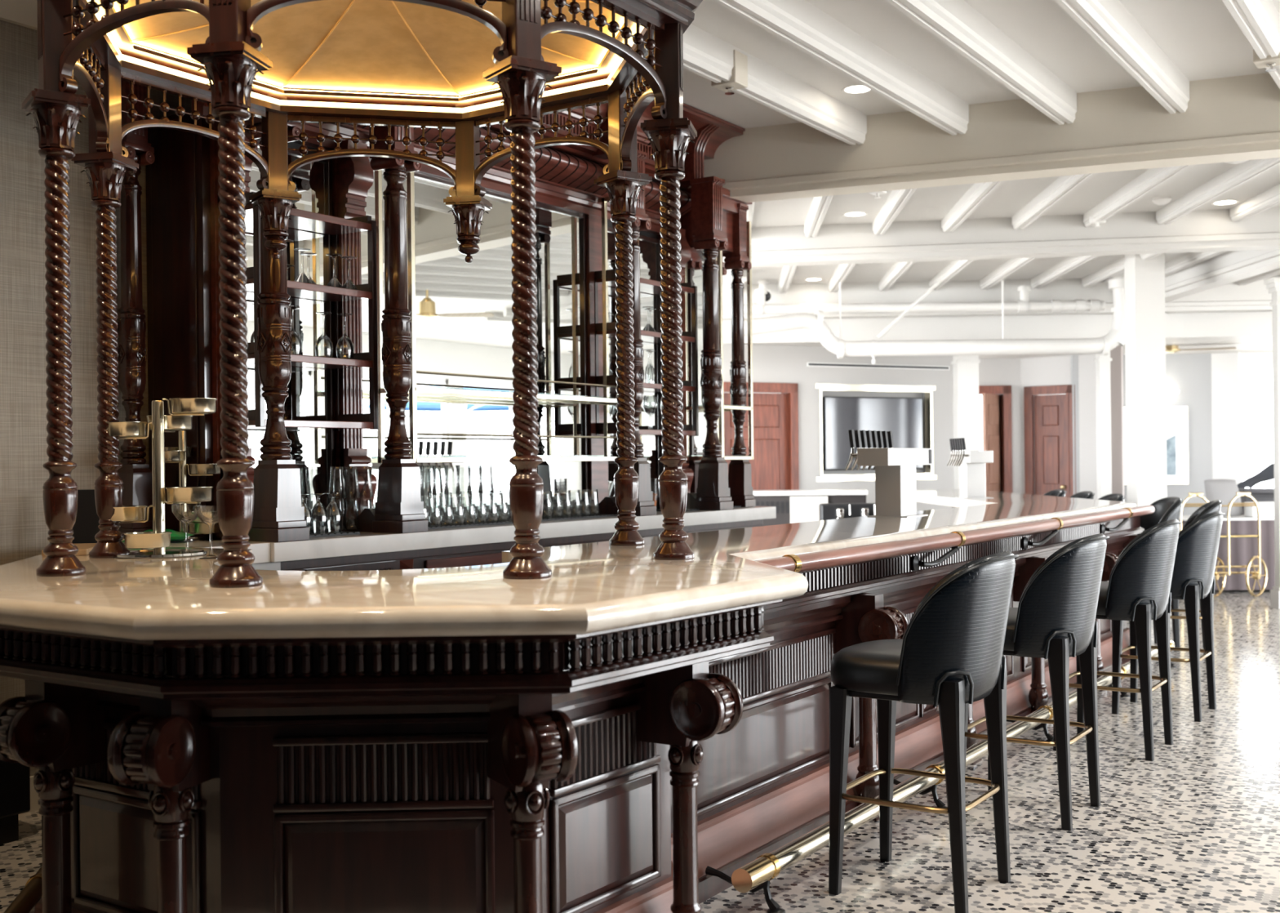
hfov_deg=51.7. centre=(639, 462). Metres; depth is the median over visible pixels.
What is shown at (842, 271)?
beam
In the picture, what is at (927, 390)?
frame
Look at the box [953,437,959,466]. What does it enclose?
faucet
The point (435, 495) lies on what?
pint glass
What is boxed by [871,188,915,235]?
beam
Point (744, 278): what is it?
sprinkler
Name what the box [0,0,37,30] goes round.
ceiling
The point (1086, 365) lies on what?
wall
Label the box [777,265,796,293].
beam
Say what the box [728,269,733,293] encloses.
trim
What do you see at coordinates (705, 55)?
beam
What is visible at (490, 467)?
pint glass
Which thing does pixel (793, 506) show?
countertop
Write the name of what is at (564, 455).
glass shelf
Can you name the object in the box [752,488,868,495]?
countertop
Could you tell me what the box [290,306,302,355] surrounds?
wine glass
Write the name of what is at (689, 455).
glass shelf
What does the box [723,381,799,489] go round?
door
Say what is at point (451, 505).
tumbler
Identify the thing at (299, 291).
shelf
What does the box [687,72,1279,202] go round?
beam
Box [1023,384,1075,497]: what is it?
door
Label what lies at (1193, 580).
bar stool
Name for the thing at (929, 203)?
ceiling
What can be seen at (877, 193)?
sprinkler
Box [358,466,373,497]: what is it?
pint glass
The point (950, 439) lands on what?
faucet
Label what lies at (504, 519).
tumbler
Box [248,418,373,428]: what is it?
shelf
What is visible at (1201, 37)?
ceiling
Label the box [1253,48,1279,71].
block
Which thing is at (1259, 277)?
trim
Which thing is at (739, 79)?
block
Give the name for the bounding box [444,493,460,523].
pint glass
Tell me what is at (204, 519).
coupe glass
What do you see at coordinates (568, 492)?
pint glass
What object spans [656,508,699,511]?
bar mat
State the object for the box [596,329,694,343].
shelf
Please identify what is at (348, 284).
martini glass
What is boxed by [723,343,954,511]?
wall
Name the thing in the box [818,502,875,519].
cabinet
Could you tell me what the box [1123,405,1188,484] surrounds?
framed picture
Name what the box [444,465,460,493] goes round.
pint glass
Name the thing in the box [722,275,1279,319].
ceiling beam
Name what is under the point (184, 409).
stand
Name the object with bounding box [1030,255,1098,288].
beam
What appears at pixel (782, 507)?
grille
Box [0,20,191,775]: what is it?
wall
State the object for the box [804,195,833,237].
beam
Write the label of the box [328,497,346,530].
pint glass
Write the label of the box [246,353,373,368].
shelf
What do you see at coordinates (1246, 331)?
ceiling
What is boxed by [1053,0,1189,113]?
beam
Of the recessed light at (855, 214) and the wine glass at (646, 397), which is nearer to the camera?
the wine glass at (646, 397)
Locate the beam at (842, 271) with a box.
[827,263,855,292]
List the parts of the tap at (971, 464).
plate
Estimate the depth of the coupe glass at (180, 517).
4.63 m
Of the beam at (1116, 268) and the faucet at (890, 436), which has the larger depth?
the beam at (1116, 268)
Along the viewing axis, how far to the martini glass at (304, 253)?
5.95 m
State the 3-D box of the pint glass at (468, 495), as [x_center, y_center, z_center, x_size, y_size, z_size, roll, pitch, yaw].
[-0.900,0.235,6.750,0.084,0.146,0.084,-1,0,-32]
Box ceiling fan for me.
[1165,345,1235,353]
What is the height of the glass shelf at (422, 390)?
0.008 m
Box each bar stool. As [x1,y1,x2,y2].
[828,551,1018,912]
[964,533,1109,830]
[1044,488,1066,497]
[1053,518,1182,760]
[1069,490,1094,498]
[1097,493,1125,501]
[1111,511,1225,721]
[1137,496,1183,651]
[1169,498,1222,654]
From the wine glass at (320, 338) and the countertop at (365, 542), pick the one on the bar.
the wine glass at (320, 338)
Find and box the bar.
[117,80,755,542]
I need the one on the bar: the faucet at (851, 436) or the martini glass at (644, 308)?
the martini glass at (644, 308)
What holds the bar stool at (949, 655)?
on the floor
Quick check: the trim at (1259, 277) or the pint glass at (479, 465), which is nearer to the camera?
the pint glass at (479, 465)
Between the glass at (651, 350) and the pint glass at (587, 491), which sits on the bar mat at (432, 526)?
the pint glass at (587, 491)
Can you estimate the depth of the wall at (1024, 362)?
17.03 m
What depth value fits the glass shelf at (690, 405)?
8.83 m
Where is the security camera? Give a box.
[757,280,771,301]
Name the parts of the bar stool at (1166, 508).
leg, backrest, leg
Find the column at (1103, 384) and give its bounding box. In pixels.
[1093,349,1112,499]
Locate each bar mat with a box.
[309,530,359,537]
[427,513,617,528]
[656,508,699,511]
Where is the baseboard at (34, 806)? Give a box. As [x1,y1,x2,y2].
[18,775,40,814]
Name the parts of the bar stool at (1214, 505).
backrest, leg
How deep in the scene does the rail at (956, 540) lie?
5.64 m
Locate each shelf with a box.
[244,203,371,235]
[245,278,372,302]
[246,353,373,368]
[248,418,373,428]
[416,385,616,398]
[417,454,617,457]
[596,276,694,295]
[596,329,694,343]
[597,382,695,391]
[598,429,695,435]
[688,404,743,406]
[688,454,737,456]
[1220,533,1260,537]
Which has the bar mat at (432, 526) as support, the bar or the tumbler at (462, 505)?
the tumbler at (462, 505)
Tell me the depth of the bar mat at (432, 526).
6.83 m
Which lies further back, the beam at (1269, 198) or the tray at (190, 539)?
the beam at (1269, 198)
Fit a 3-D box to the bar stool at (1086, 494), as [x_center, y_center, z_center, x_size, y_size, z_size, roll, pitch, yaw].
[3.663,0.802,11.519,0.579,1.097,0.545,-1,0,0]
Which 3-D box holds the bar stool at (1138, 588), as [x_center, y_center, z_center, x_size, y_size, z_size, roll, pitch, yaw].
[2.287,0.817,6.321,0.579,1.097,0.545,-1,0,34]
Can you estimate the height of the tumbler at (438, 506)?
0.098 m
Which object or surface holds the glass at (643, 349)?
on the bar
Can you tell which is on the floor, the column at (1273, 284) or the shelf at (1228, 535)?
the column at (1273, 284)
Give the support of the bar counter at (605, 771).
on the floor
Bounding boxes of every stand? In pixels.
[106,397,217,558]
[164,430,221,542]
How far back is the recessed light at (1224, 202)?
9.90 m
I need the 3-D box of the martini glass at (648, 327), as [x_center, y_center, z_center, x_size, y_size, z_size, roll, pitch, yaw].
[0.051,-0.876,8.126,0.098,0.160,0.098,-1,0,-25]
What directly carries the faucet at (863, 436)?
on the tap at (895, 468)
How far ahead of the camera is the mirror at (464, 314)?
7.19 m
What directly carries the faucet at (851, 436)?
on the tap at (895, 468)
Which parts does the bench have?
seat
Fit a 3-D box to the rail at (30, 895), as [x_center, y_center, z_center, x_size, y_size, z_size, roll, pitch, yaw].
[-1.846,1.328,4.120,0.066,0.163,1.329,-1,0,-11]
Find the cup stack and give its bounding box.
[653,478,657,505]
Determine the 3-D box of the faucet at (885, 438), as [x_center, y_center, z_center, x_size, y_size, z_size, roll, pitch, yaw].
[1.395,-0.068,7.497,0.091,0.222,0.023,-1,0,34]
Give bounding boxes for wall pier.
[1110,345,1124,501]
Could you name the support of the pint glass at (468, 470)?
on the pint glass at (468, 495)
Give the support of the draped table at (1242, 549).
on the floor
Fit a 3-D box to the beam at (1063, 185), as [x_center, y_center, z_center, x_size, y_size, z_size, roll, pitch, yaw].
[2.914,-1.881,9.274,0.110,0.100,2.256,-1,0,4]
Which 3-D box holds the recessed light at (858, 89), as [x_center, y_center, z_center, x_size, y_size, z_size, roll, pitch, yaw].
[1.286,-2.202,7.801,0.190,0.004,0.190,-1,0,34]
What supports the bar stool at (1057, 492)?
on the floor
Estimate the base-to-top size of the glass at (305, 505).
0.175 m
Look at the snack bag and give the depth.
5.40 m
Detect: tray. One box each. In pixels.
[113,548,207,558]
[170,537,203,542]
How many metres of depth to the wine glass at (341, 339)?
6.04 m
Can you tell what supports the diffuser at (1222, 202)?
attached to the recessed light at (1224, 202)
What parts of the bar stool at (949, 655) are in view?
leg, seat, seat frame, leg, leg, backrest, leg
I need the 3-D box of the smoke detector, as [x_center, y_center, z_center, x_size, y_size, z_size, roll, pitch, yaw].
[3.830,-1.916,9.689,0.130,0.050,0.130,-1,0,34]
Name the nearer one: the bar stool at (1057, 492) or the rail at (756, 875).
the rail at (756, 875)
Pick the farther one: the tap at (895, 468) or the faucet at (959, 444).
the faucet at (959, 444)
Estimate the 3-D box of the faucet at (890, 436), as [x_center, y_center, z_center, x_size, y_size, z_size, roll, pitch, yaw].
[1.436,-0.068,7.560,0.091,0.222,0.023,-1,0,34]
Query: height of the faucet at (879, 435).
0.222 m
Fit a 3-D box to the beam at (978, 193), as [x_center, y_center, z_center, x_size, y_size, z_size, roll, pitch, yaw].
[2.383,-1.876,9.421,0.110,0.100,2.132,-1,0,4]
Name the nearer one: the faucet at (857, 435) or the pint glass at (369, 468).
the pint glass at (369, 468)
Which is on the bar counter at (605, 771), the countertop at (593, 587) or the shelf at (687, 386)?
the countertop at (593, 587)
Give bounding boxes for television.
[822,396,923,470]
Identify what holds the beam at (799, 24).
attached to the ceiling at (1201, 37)
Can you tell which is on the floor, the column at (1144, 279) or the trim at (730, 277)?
the column at (1144, 279)
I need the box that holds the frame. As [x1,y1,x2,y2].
[815,383,936,481]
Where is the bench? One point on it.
(15, 777)
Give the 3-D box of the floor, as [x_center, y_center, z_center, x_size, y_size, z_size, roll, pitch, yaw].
[2.792,1.420,10.043,25.500,0.120,28.200,-1,0,34]
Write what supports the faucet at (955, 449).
on the tap at (971, 464)
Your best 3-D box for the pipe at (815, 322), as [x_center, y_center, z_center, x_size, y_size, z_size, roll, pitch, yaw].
[2.932,-1.446,13.320,4.271,0.890,0.489,-1,0,-4]
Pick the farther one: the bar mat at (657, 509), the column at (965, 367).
the column at (965, 367)
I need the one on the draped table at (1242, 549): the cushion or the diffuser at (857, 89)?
the cushion
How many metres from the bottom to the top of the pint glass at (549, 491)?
0.146 m
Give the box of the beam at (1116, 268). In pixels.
[1081,253,1162,288]
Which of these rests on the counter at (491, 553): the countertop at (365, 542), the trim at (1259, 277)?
the countertop at (365, 542)
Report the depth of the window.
16.48 m
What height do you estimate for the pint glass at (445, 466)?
0.146 m
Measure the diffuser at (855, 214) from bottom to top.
0.001 m
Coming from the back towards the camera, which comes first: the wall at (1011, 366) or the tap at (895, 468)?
the wall at (1011, 366)
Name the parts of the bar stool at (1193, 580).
leg, leg, leg, backrest, leg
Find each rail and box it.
[3,866,42,912]
[705,640,1176,912]
[755,504,1155,572]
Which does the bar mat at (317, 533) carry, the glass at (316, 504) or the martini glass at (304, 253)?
the glass at (316, 504)
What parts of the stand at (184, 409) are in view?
dish, dish, arm, arm, dish, stem, arm, dish, arm, arm, dish, dish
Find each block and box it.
[711,49,747,94]
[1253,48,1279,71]
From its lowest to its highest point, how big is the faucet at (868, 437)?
0.222 m
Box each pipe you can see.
[723,271,1124,364]
[724,285,1105,315]
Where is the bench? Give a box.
[0,760,30,844]
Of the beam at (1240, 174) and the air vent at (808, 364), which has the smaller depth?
the beam at (1240, 174)
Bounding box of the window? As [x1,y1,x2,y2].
[1211,351,1272,484]
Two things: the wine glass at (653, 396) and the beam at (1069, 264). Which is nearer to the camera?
the wine glass at (653, 396)
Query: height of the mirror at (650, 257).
1.704 m
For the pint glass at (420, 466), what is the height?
0.146 m
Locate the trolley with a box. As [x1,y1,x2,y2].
[1179,491,1266,597]
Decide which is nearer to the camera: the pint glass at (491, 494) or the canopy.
the canopy
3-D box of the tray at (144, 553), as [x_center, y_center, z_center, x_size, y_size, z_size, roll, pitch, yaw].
[-1.692,0.322,4.647,0.320,0.013,0.320,-1,0,34]
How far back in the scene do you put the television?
15.32 m
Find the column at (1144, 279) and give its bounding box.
[1124,253,1167,506]
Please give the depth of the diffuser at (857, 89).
7.80 m
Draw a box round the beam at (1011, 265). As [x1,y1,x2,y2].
[979,257,1037,289]
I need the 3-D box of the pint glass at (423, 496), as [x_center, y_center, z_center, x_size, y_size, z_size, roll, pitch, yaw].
[-1.047,0.236,6.530,0.084,0.146,0.084,-1,0,13]
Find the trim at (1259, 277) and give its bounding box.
[1235,267,1279,284]
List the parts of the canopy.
post, post, post, post, lining trim, post, post, post, post, cornice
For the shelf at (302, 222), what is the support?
attached to the bar
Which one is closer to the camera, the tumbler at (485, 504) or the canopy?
the canopy
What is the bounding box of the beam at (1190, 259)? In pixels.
[1164,251,1225,276]
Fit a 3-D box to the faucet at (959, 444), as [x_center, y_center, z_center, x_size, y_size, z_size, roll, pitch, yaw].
[2.509,-0.080,10.292,0.083,0.222,0.063,-1,0,34]
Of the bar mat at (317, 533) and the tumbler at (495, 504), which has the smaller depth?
the bar mat at (317, 533)
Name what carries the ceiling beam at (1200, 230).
attached to the ceiling at (929, 203)
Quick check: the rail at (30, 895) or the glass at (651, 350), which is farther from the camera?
the glass at (651, 350)
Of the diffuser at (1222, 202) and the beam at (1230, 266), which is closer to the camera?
the diffuser at (1222, 202)
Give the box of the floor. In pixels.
[0,589,1279,912]
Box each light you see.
[133,44,596,97]
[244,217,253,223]
[804,278,822,280]
[841,84,871,94]
[843,211,867,217]
[1165,388,1179,394]
[1211,200,1239,205]
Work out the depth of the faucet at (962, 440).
10.21 m
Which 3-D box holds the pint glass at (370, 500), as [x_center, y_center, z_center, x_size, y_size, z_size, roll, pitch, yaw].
[-1.301,0.239,6.238,0.084,0.146,0.084,-1,0,-7]
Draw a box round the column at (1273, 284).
[1263,277,1279,608]
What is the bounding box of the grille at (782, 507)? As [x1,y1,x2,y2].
[755,501,789,513]
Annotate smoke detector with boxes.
[1152,195,1171,204]
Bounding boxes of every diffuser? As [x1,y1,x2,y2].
[844,85,870,93]
[845,212,864,216]
[1214,200,1235,204]
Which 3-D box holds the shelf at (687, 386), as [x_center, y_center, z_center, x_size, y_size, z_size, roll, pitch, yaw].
[0.042,-0.467,8.241,0.259,0.032,0.775,-1,0,34]
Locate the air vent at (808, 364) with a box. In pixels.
[806,362,949,369]
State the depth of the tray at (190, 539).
5.50 m
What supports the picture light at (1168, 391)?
attached to the wall at (1188, 373)
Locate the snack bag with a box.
[121,528,193,542]
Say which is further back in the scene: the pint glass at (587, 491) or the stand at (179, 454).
the pint glass at (587, 491)
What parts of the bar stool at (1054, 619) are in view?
leg, leg, seat, seat frame, leg, backrest, leg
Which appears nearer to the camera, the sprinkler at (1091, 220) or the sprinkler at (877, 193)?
the sprinkler at (877, 193)
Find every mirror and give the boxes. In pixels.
[244,139,336,519]
[360,160,588,513]
[607,226,663,500]
[687,257,706,455]
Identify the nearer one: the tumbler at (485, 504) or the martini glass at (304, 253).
the martini glass at (304, 253)
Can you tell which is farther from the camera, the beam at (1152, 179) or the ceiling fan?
the ceiling fan
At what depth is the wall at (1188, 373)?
16.60 m
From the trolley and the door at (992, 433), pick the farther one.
the door at (992, 433)
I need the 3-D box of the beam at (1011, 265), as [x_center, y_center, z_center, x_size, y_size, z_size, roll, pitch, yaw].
[3.565,-1.888,12.325,0.110,0.100,3.488,-1,0,4]
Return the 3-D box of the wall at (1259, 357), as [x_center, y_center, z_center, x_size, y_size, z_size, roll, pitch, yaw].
[8.966,-1.331,16.475,3.057,0.150,0.150,-1,0,4]
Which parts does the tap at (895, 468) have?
plate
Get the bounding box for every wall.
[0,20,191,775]
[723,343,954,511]
[978,358,1022,493]
[1020,357,1028,493]
[1027,354,1097,499]
[1071,353,1213,515]
[1240,351,1272,362]
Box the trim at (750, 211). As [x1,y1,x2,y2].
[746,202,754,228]
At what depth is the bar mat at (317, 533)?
5.84 m
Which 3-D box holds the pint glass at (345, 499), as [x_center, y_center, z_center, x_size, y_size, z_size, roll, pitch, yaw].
[-1.349,0.239,6.166,0.084,0.146,0.084,-1,0,25]
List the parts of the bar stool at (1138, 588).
leg, leg, seat, seat frame, backrest, leg, leg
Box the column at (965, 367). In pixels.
[951,355,980,488]
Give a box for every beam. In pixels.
[683,23,866,145]
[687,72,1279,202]
[711,0,968,135]
[722,207,1279,266]
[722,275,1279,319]
[777,265,796,293]
[804,195,833,237]
[827,263,855,292]
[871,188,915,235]
[878,262,914,291]
[884,0,1076,124]
[928,259,975,290]
[941,181,1003,232]
[979,257,1037,289]
[1011,173,1095,229]
[1030,255,1098,288]
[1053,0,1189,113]
[1081,253,1162,288]
[1083,164,1192,226]
[1155,157,1279,224]
[1164,248,1279,302]
[1164,251,1225,276]
[1221,0,1279,88]
[1230,183,1279,221]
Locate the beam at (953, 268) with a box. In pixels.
[928,259,975,290]
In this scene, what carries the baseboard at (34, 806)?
attached to the wall at (24, 529)
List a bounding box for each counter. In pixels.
[0,506,1144,912]
[280,519,763,570]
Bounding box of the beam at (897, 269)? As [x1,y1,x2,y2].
[878,262,914,291]
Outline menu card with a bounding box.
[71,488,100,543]
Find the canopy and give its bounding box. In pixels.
[22,0,702,587]
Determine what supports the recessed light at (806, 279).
in the ceiling at (929, 203)
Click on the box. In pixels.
(1266, 508)
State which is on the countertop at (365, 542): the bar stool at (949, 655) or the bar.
the bar
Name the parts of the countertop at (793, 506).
pale panel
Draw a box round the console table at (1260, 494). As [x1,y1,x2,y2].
[1238,487,1274,515]
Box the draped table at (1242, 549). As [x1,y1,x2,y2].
[1182,514,1275,590]
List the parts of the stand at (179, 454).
arm, dish, dish, stem, arm, arm, dish, dish, dish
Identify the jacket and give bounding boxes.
[1236,462,1274,488]
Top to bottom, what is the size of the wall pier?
2.700 m
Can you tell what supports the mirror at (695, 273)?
attached to the bar
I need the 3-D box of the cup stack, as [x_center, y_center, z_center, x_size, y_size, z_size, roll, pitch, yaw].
[0.063,0.203,7.910,0.087,0.213,0.087,-1,0,34]
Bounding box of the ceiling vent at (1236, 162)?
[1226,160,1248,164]
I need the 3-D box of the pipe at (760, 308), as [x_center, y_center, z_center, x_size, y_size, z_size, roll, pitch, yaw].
[2.857,-1.683,13.750,3.950,0.276,0.130,-1,0,0]
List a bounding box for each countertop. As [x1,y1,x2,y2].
[0,488,1136,639]
[124,539,280,569]
[204,506,776,562]
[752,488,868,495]
[752,488,868,525]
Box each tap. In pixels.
[844,429,932,516]
[946,437,993,497]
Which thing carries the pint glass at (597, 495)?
on the bar mat at (432, 526)
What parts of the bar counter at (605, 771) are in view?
panel, panel, frieze moulding, sloped skirting, panel, moulding, panel, panel, panel, panel, panel, panel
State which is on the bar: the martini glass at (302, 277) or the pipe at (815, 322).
the martini glass at (302, 277)
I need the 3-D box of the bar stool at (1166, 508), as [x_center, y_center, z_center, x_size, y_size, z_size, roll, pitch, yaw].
[3.657,0.802,9.648,0.579,1.097,0.545,-1,0,2]
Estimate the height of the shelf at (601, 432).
0.032 m
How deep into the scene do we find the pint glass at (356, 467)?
6.15 m
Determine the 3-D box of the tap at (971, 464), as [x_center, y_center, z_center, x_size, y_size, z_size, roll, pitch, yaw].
[2.614,0.045,10.502,0.306,0.474,0.630,-1,0,0]
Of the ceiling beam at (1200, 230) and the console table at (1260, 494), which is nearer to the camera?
the ceiling beam at (1200, 230)
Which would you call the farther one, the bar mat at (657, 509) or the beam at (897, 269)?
the beam at (897, 269)
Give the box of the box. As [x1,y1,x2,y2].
[1244,501,1274,516]
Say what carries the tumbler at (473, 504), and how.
on the bar mat at (432, 526)
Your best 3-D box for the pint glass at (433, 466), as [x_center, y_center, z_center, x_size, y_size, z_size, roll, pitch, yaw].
[-1.048,0.089,6.530,0.084,0.146,0.084,-1,0,-37]
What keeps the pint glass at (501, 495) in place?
on the bar mat at (432, 526)
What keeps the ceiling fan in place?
hanging from the ceiling at (1246, 331)
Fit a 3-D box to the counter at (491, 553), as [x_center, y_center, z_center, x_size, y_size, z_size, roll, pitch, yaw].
[-0.635,0.898,7.431,0.775,0.998,4.220,-1,0,34]
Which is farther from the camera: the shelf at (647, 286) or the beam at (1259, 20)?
the shelf at (647, 286)
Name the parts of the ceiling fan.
motor, blade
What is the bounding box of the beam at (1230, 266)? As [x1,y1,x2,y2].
[1164,248,1279,302]
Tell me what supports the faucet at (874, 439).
on the tap at (895, 468)
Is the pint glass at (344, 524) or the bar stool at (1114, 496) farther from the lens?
the bar stool at (1114, 496)
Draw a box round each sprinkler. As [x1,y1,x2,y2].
[741,275,746,284]
[868,191,886,198]
[1088,216,1105,226]
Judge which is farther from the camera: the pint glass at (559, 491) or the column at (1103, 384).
the column at (1103, 384)
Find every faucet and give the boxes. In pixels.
[844,429,857,470]
[850,429,861,470]
[856,430,866,470]
[862,430,872,470]
[866,430,878,470]
[872,430,883,470]
[881,431,888,448]
[887,431,893,448]
[946,438,953,466]
[949,438,955,466]
[951,438,958,466]
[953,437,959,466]
[955,437,962,466]
[958,437,969,466]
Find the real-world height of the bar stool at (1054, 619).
1.097 m
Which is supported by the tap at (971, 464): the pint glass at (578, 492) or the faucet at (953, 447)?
the faucet at (953, 447)
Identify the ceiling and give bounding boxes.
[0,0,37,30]
[682,0,1279,128]
[722,162,1279,284]
[722,311,1272,373]
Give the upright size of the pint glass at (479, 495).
0.146 m
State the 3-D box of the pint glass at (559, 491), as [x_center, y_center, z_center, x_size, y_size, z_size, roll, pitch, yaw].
[-0.468,0.230,7.274,0.084,0.146,0.084,-1,0,-44]
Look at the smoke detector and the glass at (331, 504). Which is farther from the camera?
the smoke detector
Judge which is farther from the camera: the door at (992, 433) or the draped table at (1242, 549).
the door at (992, 433)
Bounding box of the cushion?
[1204,479,1242,516]
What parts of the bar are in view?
panel, scroll rail, shelf rail, shelf rail, shelf rail, shelf rail, shelf rail, shelf rail, scroll rail, shelf rail, shelf rail, architrave, brass frame, gallery rail, moulding, scroll rail, shelf rail, shelf rail, shelf rail, shelf rail, crown cornice, shelf rail, shelf rail, shelf rail, shelf rail, scroll rail, brass frame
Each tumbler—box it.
[425,505,441,525]
[425,506,429,526]
[436,504,453,524]
[448,503,464,524]
[460,503,475,523]
[471,502,487,522]
[482,502,497,521]
[493,502,508,521]
[503,501,510,520]
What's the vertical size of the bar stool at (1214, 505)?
1.097 m
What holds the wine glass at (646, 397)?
on the bar
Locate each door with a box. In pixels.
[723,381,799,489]
[978,385,1012,492]
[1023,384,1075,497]
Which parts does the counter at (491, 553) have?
door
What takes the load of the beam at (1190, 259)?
attached to the ceiling at (929, 203)
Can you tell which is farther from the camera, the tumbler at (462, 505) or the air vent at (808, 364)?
the air vent at (808, 364)
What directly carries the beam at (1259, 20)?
attached to the ceiling at (1201, 37)
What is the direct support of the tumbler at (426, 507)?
on the bar mat at (432, 526)
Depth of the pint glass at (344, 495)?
6.08 m
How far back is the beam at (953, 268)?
12.96 m
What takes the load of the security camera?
attached to the ceiling at (929, 203)
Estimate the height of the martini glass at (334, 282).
0.160 m
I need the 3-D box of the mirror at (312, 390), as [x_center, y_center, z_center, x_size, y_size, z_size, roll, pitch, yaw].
[-1.610,-0.583,6.015,0.028,1.704,0.554,-1,0,34]
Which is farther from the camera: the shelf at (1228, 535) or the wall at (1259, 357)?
the wall at (1259, 357)
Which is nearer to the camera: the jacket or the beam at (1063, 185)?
the beam at (1063, 185)
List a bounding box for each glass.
[171,503,201,552]
[195,505,218,559]
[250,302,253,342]
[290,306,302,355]
[293,248,311,283]
[299,252,316,284]
[301,493,312,533]
[310,493,328,533]
[315,311,333,357]
[324,493,342,532]
[325,253,343,288]
[328,466,346,497]
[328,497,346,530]
[335,313,354,359]
[340,256,358,289]
[342,466,359,497]
[342,497,359,528]
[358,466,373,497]
[359,497,372,510]
[419,465,424,495]
[420,465,436,495]
[422,494,436,524]
[431,465,448,494]
[432,494,448,524]
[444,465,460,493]
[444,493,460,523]
[455,465,471,493]
[455,493,471,522]
[466,464,483,493]
[466,493,483,521]
[478,464,493,493]
[478,493,493,520]
[488,492,504,519]
[543,490,553,518]
[547,490,562,517]
[557,489,572,516]
[566,489,582,515]
[576,489,591,515]
[585,488,599,515]
[642,306,654,331]
[642,395,655,429]
[643,349,653,382]
[644,308,656,331]
[644,395,657,426]
[645,350,655,383]
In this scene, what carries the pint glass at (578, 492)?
on the bar mat at (432, 526)
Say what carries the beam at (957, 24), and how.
attached to the ceiling at (1201, 37)

